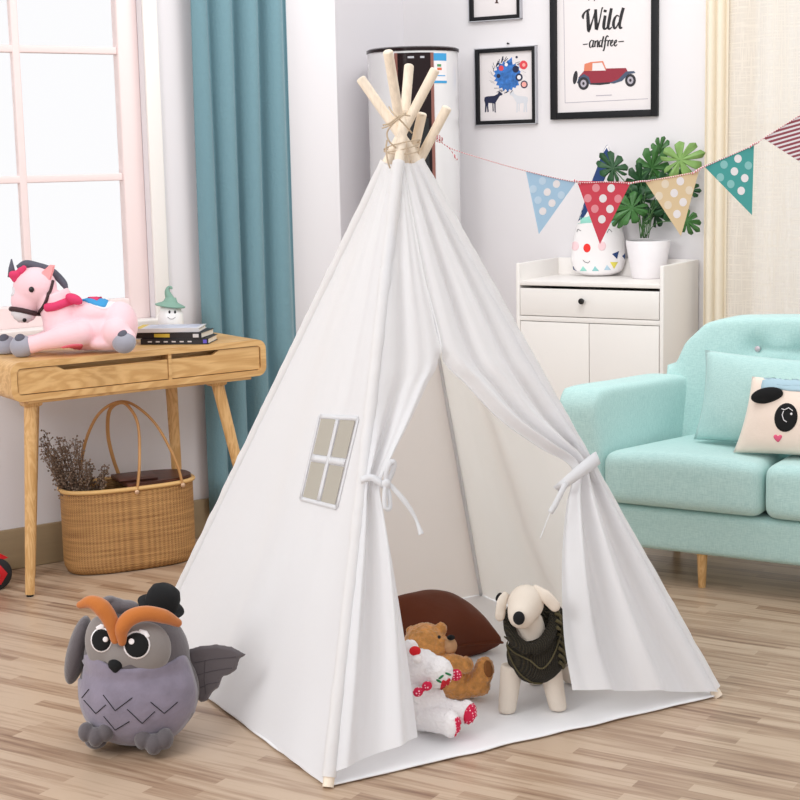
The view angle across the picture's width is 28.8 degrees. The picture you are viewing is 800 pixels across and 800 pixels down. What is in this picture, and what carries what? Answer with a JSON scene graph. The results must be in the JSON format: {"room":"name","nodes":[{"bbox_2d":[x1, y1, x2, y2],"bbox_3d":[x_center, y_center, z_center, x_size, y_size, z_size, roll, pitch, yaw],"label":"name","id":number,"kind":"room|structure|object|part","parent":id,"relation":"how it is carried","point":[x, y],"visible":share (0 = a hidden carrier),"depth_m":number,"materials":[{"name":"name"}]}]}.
{"room":"children's room","nodes":[
{"label":"children's room","id":0,"kind":"room"},
{"bbox_2d":[0,0,340,529],"bbox_3d":[-1.832,-0.568,5.529,3.752,2.500,0.140,-7,11,-34],"label":"wall","id":1,"kind":"structure","parent":0,"point":[311,38],"depth_m":6.12,"materials":[{"name":"white paint"}]},
{"bbox_2d":[0,0,168,337],"bbox_3d":[-1.621,-0.983,5.559,1.670,1.579,0.135,-7,11,-34],"label":"window","id":2,"kind":"structure","parent":1,"relation":"in","point":[72,192],"depth_m":5.89,"materials":[{"name":"white glass"}]},
{"bbox_3d":[-1.645,-0.975,5.595,1.414,1.348,0.005,-7,11,-34],"label":"pane","id":3,"kind":"part","parent":2,"relation":"part of","materials":[{"name":"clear glass"}]},
{"bbox_3d":[-1.591,-0.219,5.657,1.610,0.039,0.085,-7,11,-34],"label":"sill","id":4,"kind":"part","parent":2,"relation":"part of","materials":[{"name":"white paint"}]},
{"bbox_3d":[-1.604,-0.982,5.534,1.670,1.574,0.016,-7,11,-34],"label":"casing","id":5,"kind":"part","parent":2,"relation":"part of","materials":[{"name":"white paint"}]},
{"bbox_2d":[0,498,209,569],"bbox_3d":[-1.762,0.599,5.644,3.752,0.154,0.017,-7,11,-34],"label":"baseboard","id":6,"kind":"structure","parent":1,"relation":"attached to","point":[49,542],"depth_m":5.91,"materials":[{"name":"brown wood"}]},
{"bbox_2d":[190,0,295,512],"bbox_3d":[-1.343,-0.643,5.715,2.441,2.390,0.093,-7,11,-34],"label":"curtain","id":7,"kind":"object","parent":1,"relation":"hanging from","point":[240,60],"visible":0.72,"depth_m":6.17,"materials":[{"name":"teal fabric"}]},
{"bbox_2d":[335,0,403,239],"bbox_3d":[-0.512,-0.911,7.543,1.250,2.500,0.120,-7,11,-34],"label":"wall","id":8,"kind":"structure","parent":0,"point":[361,26],"depth_m":7.61,"materials":[{"name":"white paint"}]},
{"bbox_2d":[0,538,799,799],"bbox_3d":[0.019,0.877,4.438,12.000,0.100,12.500,-1,9,0],"label":"floor","id":9,"kind":"structure","parent":0,"point":[743,743],"depth_m":4.05,"materials":[{"name":"beige wood"}]},
{"bbox_2d":[0,554,11,589],"bbox_3d":[-1.578,0.605,5.548,0.359,0.165,0.173,-7,11,-34],"label":"toy car","id":10,"kind":"object","parent":9,"relation":"on","point":[5,568],"visible":1,"depth_m":5.58,"materials":[{"name":"black"}]},
{"bbox_2d":[57,400,194,574],"bbox_3d":[-1.024,0.308,5.855,0.520,0.626,0.254,-6,10,-26],"label":"wicker basket","id":11,"kind":"object","parent":9,"relation":"on","point":[140,519],"visible":0.94,"depth_m":5.78,"materials":[{"name":"beige wicker"}]},
{"bbox_2d":[39,429,109,499],"bbox_3d":[-1.209,0.338,5.785,0.272,0.480,0.215,-2,9,-3],"label":"dried flowers","id":12,"kind":"object","parent":11,"relation":"in","point":[56,468],"visible":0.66,"depth_m":5.74,"materials":[{"name":"brown plant"}]},
{"bbox_3d":[-1.038,0.164,5.827,0.074,0.329,0.250,-7,10,-31],"label":"handle","id":13,"kind":"part","parent":11,"relation":"part of","materials":[{"name":"brown wicker"}]},
{"bbox_3d":[-1.012,0.164,5.822,0.399,0.332,0.041,-1,9,3],"label":"handle","id":14,"kind":"part","parent":11,"relation":"part of","materials":[{"name":"brown wicker"}]},
{"bbox_3d":[-0.929,0.291,5.902,0.274,0.014,0.218,-6,10,-26],"label":"lid","id":15,"kind":"part","parent":11,"relation":"part of","materials":[{"name":"brown wood"}]},
{"bbox_2d":[0,333,265,596],"bbox_3d":[-1.003,0.217,5.783,0.997,0.835,0.340,-7,11,-34],"label":"desk","id":16,"kind":"object","parent":9,"relation":"on","point":[59,374],"visible":0.87,"depth_m":5.57,"materials":[{"name":"brown wood"}]},
{"bbox_3d":[-1.288,0.337,5.467,0.101,0.694,0.060,-7,11,-34],"label":"leg","id":17,"kind":"part","parent":16,"relation":"part of","materials":[{"name":"brown wood"}]},
{"bbox_3d":[-1.335,0.302,5.699,0.102,0.694,0.060,-7,11,-34],"label":"leg","id":18,"kind":"part","parent":16,"relation":"part of","materials":[{"name":"brown wood"}]},
{"bbox_2d":[0,259,137,356],"bbox_3d":[-1.191,-0.333,5.520,0.525,0.337,0.229,-1,9,0],"label":"plush","id":19,"kind":"object","parent":16,"relation":"on","point":[69,320],"visible":1,"depth_m":5.48,"materials":[{"name":"pink fabric"}]},
{"bbox_3d":[-1.085,-0.340,5.521,0.145,0.039,0.062,-1,9,0],"label":"saddle trim","id":20,"kind":"part","parent":19,"relation":"part of","materials":[{"name":"white"}]},
{"bbox_3d":[-1.079,-0.091,5.498,0.565,0.086,0.020,-7,11,-34],"label":"drawer","id":21,"kind":"part","parent":16,"relation":"part of","materials":[{"name":"brown wood"}]},
{"bbox_3d":[-0.929,-0.040,5.627,0.877,0.014,0.040,-7,11,-34],"label":"rail","id":22,"kind":"part","parent":16,"relation":"part of","materials":[{"name":"brown wood"}]},
{"bbox_3d":[-0.870,0.241,6.024,0.081,0.694,0.076,-7,11,-34],"label":"leg","id":23,"kind":"part","parent":16,"relation":"part of","materials":[{"name":"brown wood"}]},
{"bbox_2d":[141,334,217,344],"bbox_3d":[-0.822,-0.227,5.813,0.255,0.021,0.151,0,9,7],"label":"book","id":24,"kind":"object","parent":16,"relation":"on","point":[209,339],"visible":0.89,"depth_m":5.75,"materials":[{"name":"black paper"}]},
{"bbox_2d":[136,328,213,338],"bbox_3d":[-0.843,-0.249,5.819,0.265,0.022,0.151,1,9,12],"label":"book","id":25,"kind":"object","parent":24,"relation":"on","point":[205,332],"visible":0.69,"depth_m":5.75,"materials":[{"name":"black paper"}]},
{"bbox_2d":[154,334,169,336],"bbox_3d":[-0.878,-0.237,5.751,0.060,0.013,0.001,1,9,12],"label":"print","id":26,"kind":"object","parent":25,"relation":"on","point":[155,335],"depth_m":5.75},
{"bbox_2d":[137,324,206,332],"bbox_3d":[-0.856,-0.267,5.812,0.245,0.016,0.145,-1,9,4],"label":"book","id":27,"kind":"object","parent":25,"relation":"on","point":[158,328],"visible":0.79,"depth_m":5.75,"materials":[{"name":"grey paper"}]},
{"bbox_2d":[155,286,184,323],"bbox_3d":[-0.874,-0.336,5.941,0.115,0.199,0.116,-1,9,0],"label":"figurine","id":28,"kind":"object","parent":27,"relation":"on","point":[170,312],"visible":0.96,"depth_m":5.91,"materials":[{"name":"white ceramic"}]},
{"bbox_2d":[146,324,201,327],"bbox_3d":[-0.843,-0.275,5.813,0.195,0.001,0.115,-1,9,4],"label":"print","id":29,"kind":"object","parent":27,"relation":"on","point":[157,325],"depth_m":5.81},
{"bbox_3d":[-0.684,-0.142,5.766,0.364,0.086,0.020,-7,11,-34],"label":"drawer","id":30,"kind":"part","parent":16,"relation":"part of","materials":[{"name":"brown wood"}]},
{"bbox_3d":[-0.625,0.253,5.909,0.198,0.699,0.064,-6,10,-28],"label":"leg","id":31,"kind":"part","parent":16,"relation":"part of","materials":[{"name":"brown wood"}]},
{"bbox_2d":[64,582,245,754],"bbox_3d":[-0.642,0.681,4.056,0.470,0.429,0.293,-1,9,0],"label":"plush","id":32,"kind":"object","parent":9,"relation":"on","point":[140,682],"visible":1,"depth_m":3.96,"materials":[{"name":"grey fabric"}]},
{"bbox_2d":[366,46,460,223],"bbox_3d":[0.081,-0.662,7.485,0.436,2.000,0.441,-1,9,0],"label":"air conditioner","id":33,"kind":"object","parent":9,"relation":"on","point":[440,160],"visible":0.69,"depth_m":7.22,"materials":[{"name":"white plastic"}]},
{"bbox_3d":[0.084,-0.665,7.279,0.151,1.870,0.029,-1,9,0],"label":"panel","id":34,"kind":"part","parent":33,"relation":"part of","materials":[{"name":"black plastic"}]},
{"bbox_2d":[407,118,429,168],"bbox_3d":[0.080,-0.912,7.230,0.120,0.773,0.014,-1,9,0],"label":"tent pole","id":35,"kind":"object","parent":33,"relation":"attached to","point":[426,130],"depth_m":7.18,"materials":[{"name":"wood"}]},
{"bbox_2d":[175,49,721,787],"bbox_3d":[0.056,-0.077,4.437,1.287,1.792,1.250,-6,10,-28],"label":"tent","id":36,"kind":"object","parent":9,"relation":"on","point":[409,436],"visible":0.95,"depth_m":4.26,"materials":[{"name":"white fabric"}]},
{"bbox_3d":[-0.256,0.100,4.298,0.554,1.473,1.227,-6,10,-28],"label":"panel","id":37,"kind":"part","parent":36,"relation":"part of","materials":[{"name":"white fabric"}]},
{"bbox_3d":[0.003,-0.727,4.319,0.106,0.169,0.151,-1,9,0],"label":"lashing cord","id":38,"kind":"part","parent":36,"relation":"part of","materials":[{"name":"beige fabric"}]},
{"bbox_3d":[-0.119,0.029,4.722,1.172,1.472,0.567,-6,10,-28],"label":"panel","id":39,"kind":"part","parent":36,"relation":"part of","materials":[{"name":"white fabric"}]},
{"bbox_2d":[405,639,476,737],"bbox_3d":[0.093,0.746,4.043,0.196,0.251,0.132,2,9,20],"label":"teddy bear","id":40,"kind":"object","parent":36,"relation":"on","point":[430,673],"visible":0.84,"depth_m":4.01},
{"bbox_2d":[404,622,493,699],"bbox_3d":[0.136,0.723,4.323,0.248,0.214,0.136,-1,9,0],"label":"teddy bear","id":41,"kind":"object","parent":36,"relation":"on","point":[475,682],"visible":0.64,"depth_m":4.29},
{"bbox_2d":[398,589,503,656],"bbox_3d":[0.113,0.674,4.717,0.318,0.187,0.276,-10,12,-43],"label":"cushion","id":42,"kind":"object","parent":36,"relation":"on","point":[474,634],"visible":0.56,"depth_m":4.65,"materials":[{"name":"brown fabric"}]},
{"bbox_3d":[0.342,0.123,4.042,1.065,1.468,0.793,-1,9,0],"label":"panel","id":43,"kind":"part","parent":36,"relation":"part of","materials":[{"name":"white fabric"}]},
{"bbox_2d":[495,584,570,713],"bbox_3d":[0.388,0.653,4.260,0.182,0.360,0.423,3,10,24],"label":"dog","id":44,"kind":"object","parent":36,"relation":"on","point":[532,619],"visible":0.91,"depth_m":4.14},
{"bbox_3d":[0.304,0.042,4.593,0.591,1.474,1.182,-6,10,-29],"label":"panel","id":45,"kind":"part","parent":36,"relation":"part of","materials":[{"name":"white fabric"}]},
{"bbox_2d":[435,115,799,242],"bbox_3d":[0.730,-0.690,4.571,1.340,0.455,0.037,-4,9,-17],"label":"bunting","id":46,"kind":"object","parent":36,"relation":"hanging from","point":[602,199],"visible":1,"depth_m":4.61,"materials":[{"name":"multicoloured fabric"}]},
{"bbox_2d":[516,257,697,399],"bbox_3d":[0.944,-0.127,7.144,0.713,1.011,0.453,4,10,31],"label":"base cabinet","id":47,"kind":"object","parent":9,"relation":"on","point":[579,328],"visible":0.59,"depth_m":6.95,"materials":[{"name":"white paint"}]},
{"bbox_3d":[0.706,-0.010,7.086,0.339,0.689,0.018,4,10,31],"label":"door","id":48,"kind":"part","parent":47,"relation":"part of","materials":[{"name":"white paint"}]},
{"bbox_3d":[0.936,-0.456,7.092,0.671,0.123,0.394,4,10,31],"label":"drawer","id":49,"kind":"part","parent":47,"relation":"part of","materials":[{"name":"white paint"}]},
{"bbox_2d":[571,145,625,275],"bbox_3d":[0.915,-0.875,7.213,0.253,0.599,0.092,1,9,12],"label":"figurine","id":50,"kind":"object","parent":47,"relation":"on","point":[589,257],"visible":0.66,"depth_m":7.20,"materials":[{"name":"white ceramic"}]},
{"bbox_3d":[0.921,-0.829,7.196,0.203,0.051,0.047,1,9,12],"label":"hat trim","id":51,"kind":"part","parent":50,"relation":"part of","materials":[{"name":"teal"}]},
{"bbox_3d":[0.995,0.010,6.913,0.329,0.689,0.018,4,10,31],"label":"door","id":52,"kind":"part","parent":47,"relation":"part of","materials":[{"name":"white paint"}]},
{"bbox_2d":[596,136,704,278],"bbox_3d":[1.136,-0.867,7.026,0.475,0.633,0.202,2,9,19],"label":"potted plant","id":53,"kind":"object","parent":47,"relation":"on","point":[645,256],"visible":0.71,"depth_m":7.00,"materials":[{"name":"green plant"}]},
{"bbox_3d":[1.124,-0.638,7.067,0.202,0.170,0.202,4,10,31],"label":"pot","id":54,"kind":"part","parent":53,"relation":"part of","materials":[{"name":"white ceramic"}]},
{"bbox_2d":[560,314,799,587],"bbox_3d":[1.517,0.189,5.363,1.848,0.910,0.661,4,10,31],"label":"sofa","id":55,"kind":"object","parent":9,"relation":"on","point":[677,491],"visible":0.8,"depth_m":5.43,"materials":[{"name":"green fabric"}]},
{"bbox_3d":[0.859,0.201,5.709,0.617,0.568,0.170,-8,11,-35],"label":"arm","id":56,"kind":"part","parent":55,"relation":"part of","materials":[{"name":"green fabric"}]},
{"bbox_2d":[605,434,790,515],"bbox_3d":[1.078,0.251,5.532,0.571,0.198,0.475,4,10,31],"label":"seat cushion","id":57,"kind":"object","parent":55,"relation":"on","point":[667,474],"depth_m":5.35,"materials":[{"name":"green fabric"}]},
{"bbox_3d":[1.048,0.576,5.413,0.040,0.150,0.040,4,10,31],"label":"leg","id":58,"kind":"part","parent":55,"relation":"part of","materials":[{"name":"brown wood"}]},
{"bbox_3d":[1.676,0.058,5.467,1.543,0.690,0.282,4,10,31],"label":"backrest","id":59,"kind":"part","parent":55,"relation":"part of","materials":[{"name":"green fabric"}]},
{"bbox_2d":[694,350,799,441],"bbox_3d":[1.315,0.009,5.390,0.602,0.332,0.171,4,10,31],"label":"cushion","id":60,"kind":"object","parent":55,"relation":"on","point":[728,380],"visible":0.62,"depth_m":5.43,"materials":[{"name":"teal fabric"}]},
{"bbox_2d":[733,376,799,454],"bbox_3d":[1.363,0.060,5.248,0.469,0.255,0.149,3,10,27],"label":"cushion","id":61,"kind":"object","parent":55,"relation":"on","point":[771,424],"visible":1,"depth_m":5.25,"materials":[{"name":"beige fabric"}]},
{"bbox_2d":[766,455,799,520],"bbox_3d":[1.714,0.296,5.151,0.905,0.198,0.475,4,10,31],"label":"seat cushion","id":62,"kind":"object","parent":55,"relation":"on","point":[782,471],"depth_m":5.16,"materials":[{"name":"green fabric"}]},
{"bbox_2d":[403,0,705,329],"bbox_3d":[2.041,-0.839,6.721,4.600,2.500,0.140,4,10,31],"label":"wall","id":63,"kind":"structure","parent":0,"point":[498,219],"depth_m":7.41,"materials":[{"name":"white paint"}]},
{"bbox_2d":[468,0,522,22],"bbox_3d":[0.450,-1.997,7.401,0.279,0.386,0.023,4,10,31],"label":"picture","id":64,"kind":"object","parent":63,"relation":"attached to","point":[478,10],"visible":1,"depth_m":7.43,"materials":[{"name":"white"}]},
{"bbox_2d":[474,0,515,16],"bbox_3d":[0.454,-1.998,7.408,0.235,0.342,0.005,4,10,31],"label":"print","id":65,"kind":"object","parent":64,"relation":"attached to","point":[482,8],"depth_m":7.43,"materials":[{"name":"white paper"}]},
{"bbox_2d":[474,45,537,125],"bbox_3d":[0.505,-1.499,7.451,0.328,0.364,0.023,4,10,31],"label":"picture","id":66,"kind":"object","parent":63,"relation":"attached to","point":[505,78],"visible":1,"depth_m":7.45,"materials":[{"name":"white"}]},
{"bbox_3d":[0.512,-1.545,7.445,0.150,0.149,0.001,4,10,31],"label":"tree crown","id":67,"kind":"part","parent":66,"relation":"part of","materials":[{"name":"blue paper"}]},
{"bbox_2d":[550,0,658,119],"bbox_3d":[0.934,-1.666,7.160,0.534,0.731,0.024,4,10,31],"label":"picture","id":68,"kind":"object","parent":63,"relation":"attached to","point":[604,54],"visible":1,"depth_m":7.18,"materials":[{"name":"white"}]},
{"bbox_3d":[2.489,-0.924,6.376,2.420,2.125,0.135,4,10,31],"label":"window","id":69,"kind":"structure","parent":63,"relation":"in","visible":0},
{"bbox_2d":[703,0,799,325],"bbox_3d":[2.358,-0.788,6.345,2.450,2.442,0.046,4,10,31],"label":"sheer curtain","id":70,"kind":"object","parent":69,"relation":"hanging from","point":[752,262],"visible":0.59,"depth_m":6.79,"materials":[{"name":"beige fabric"}]}
]}

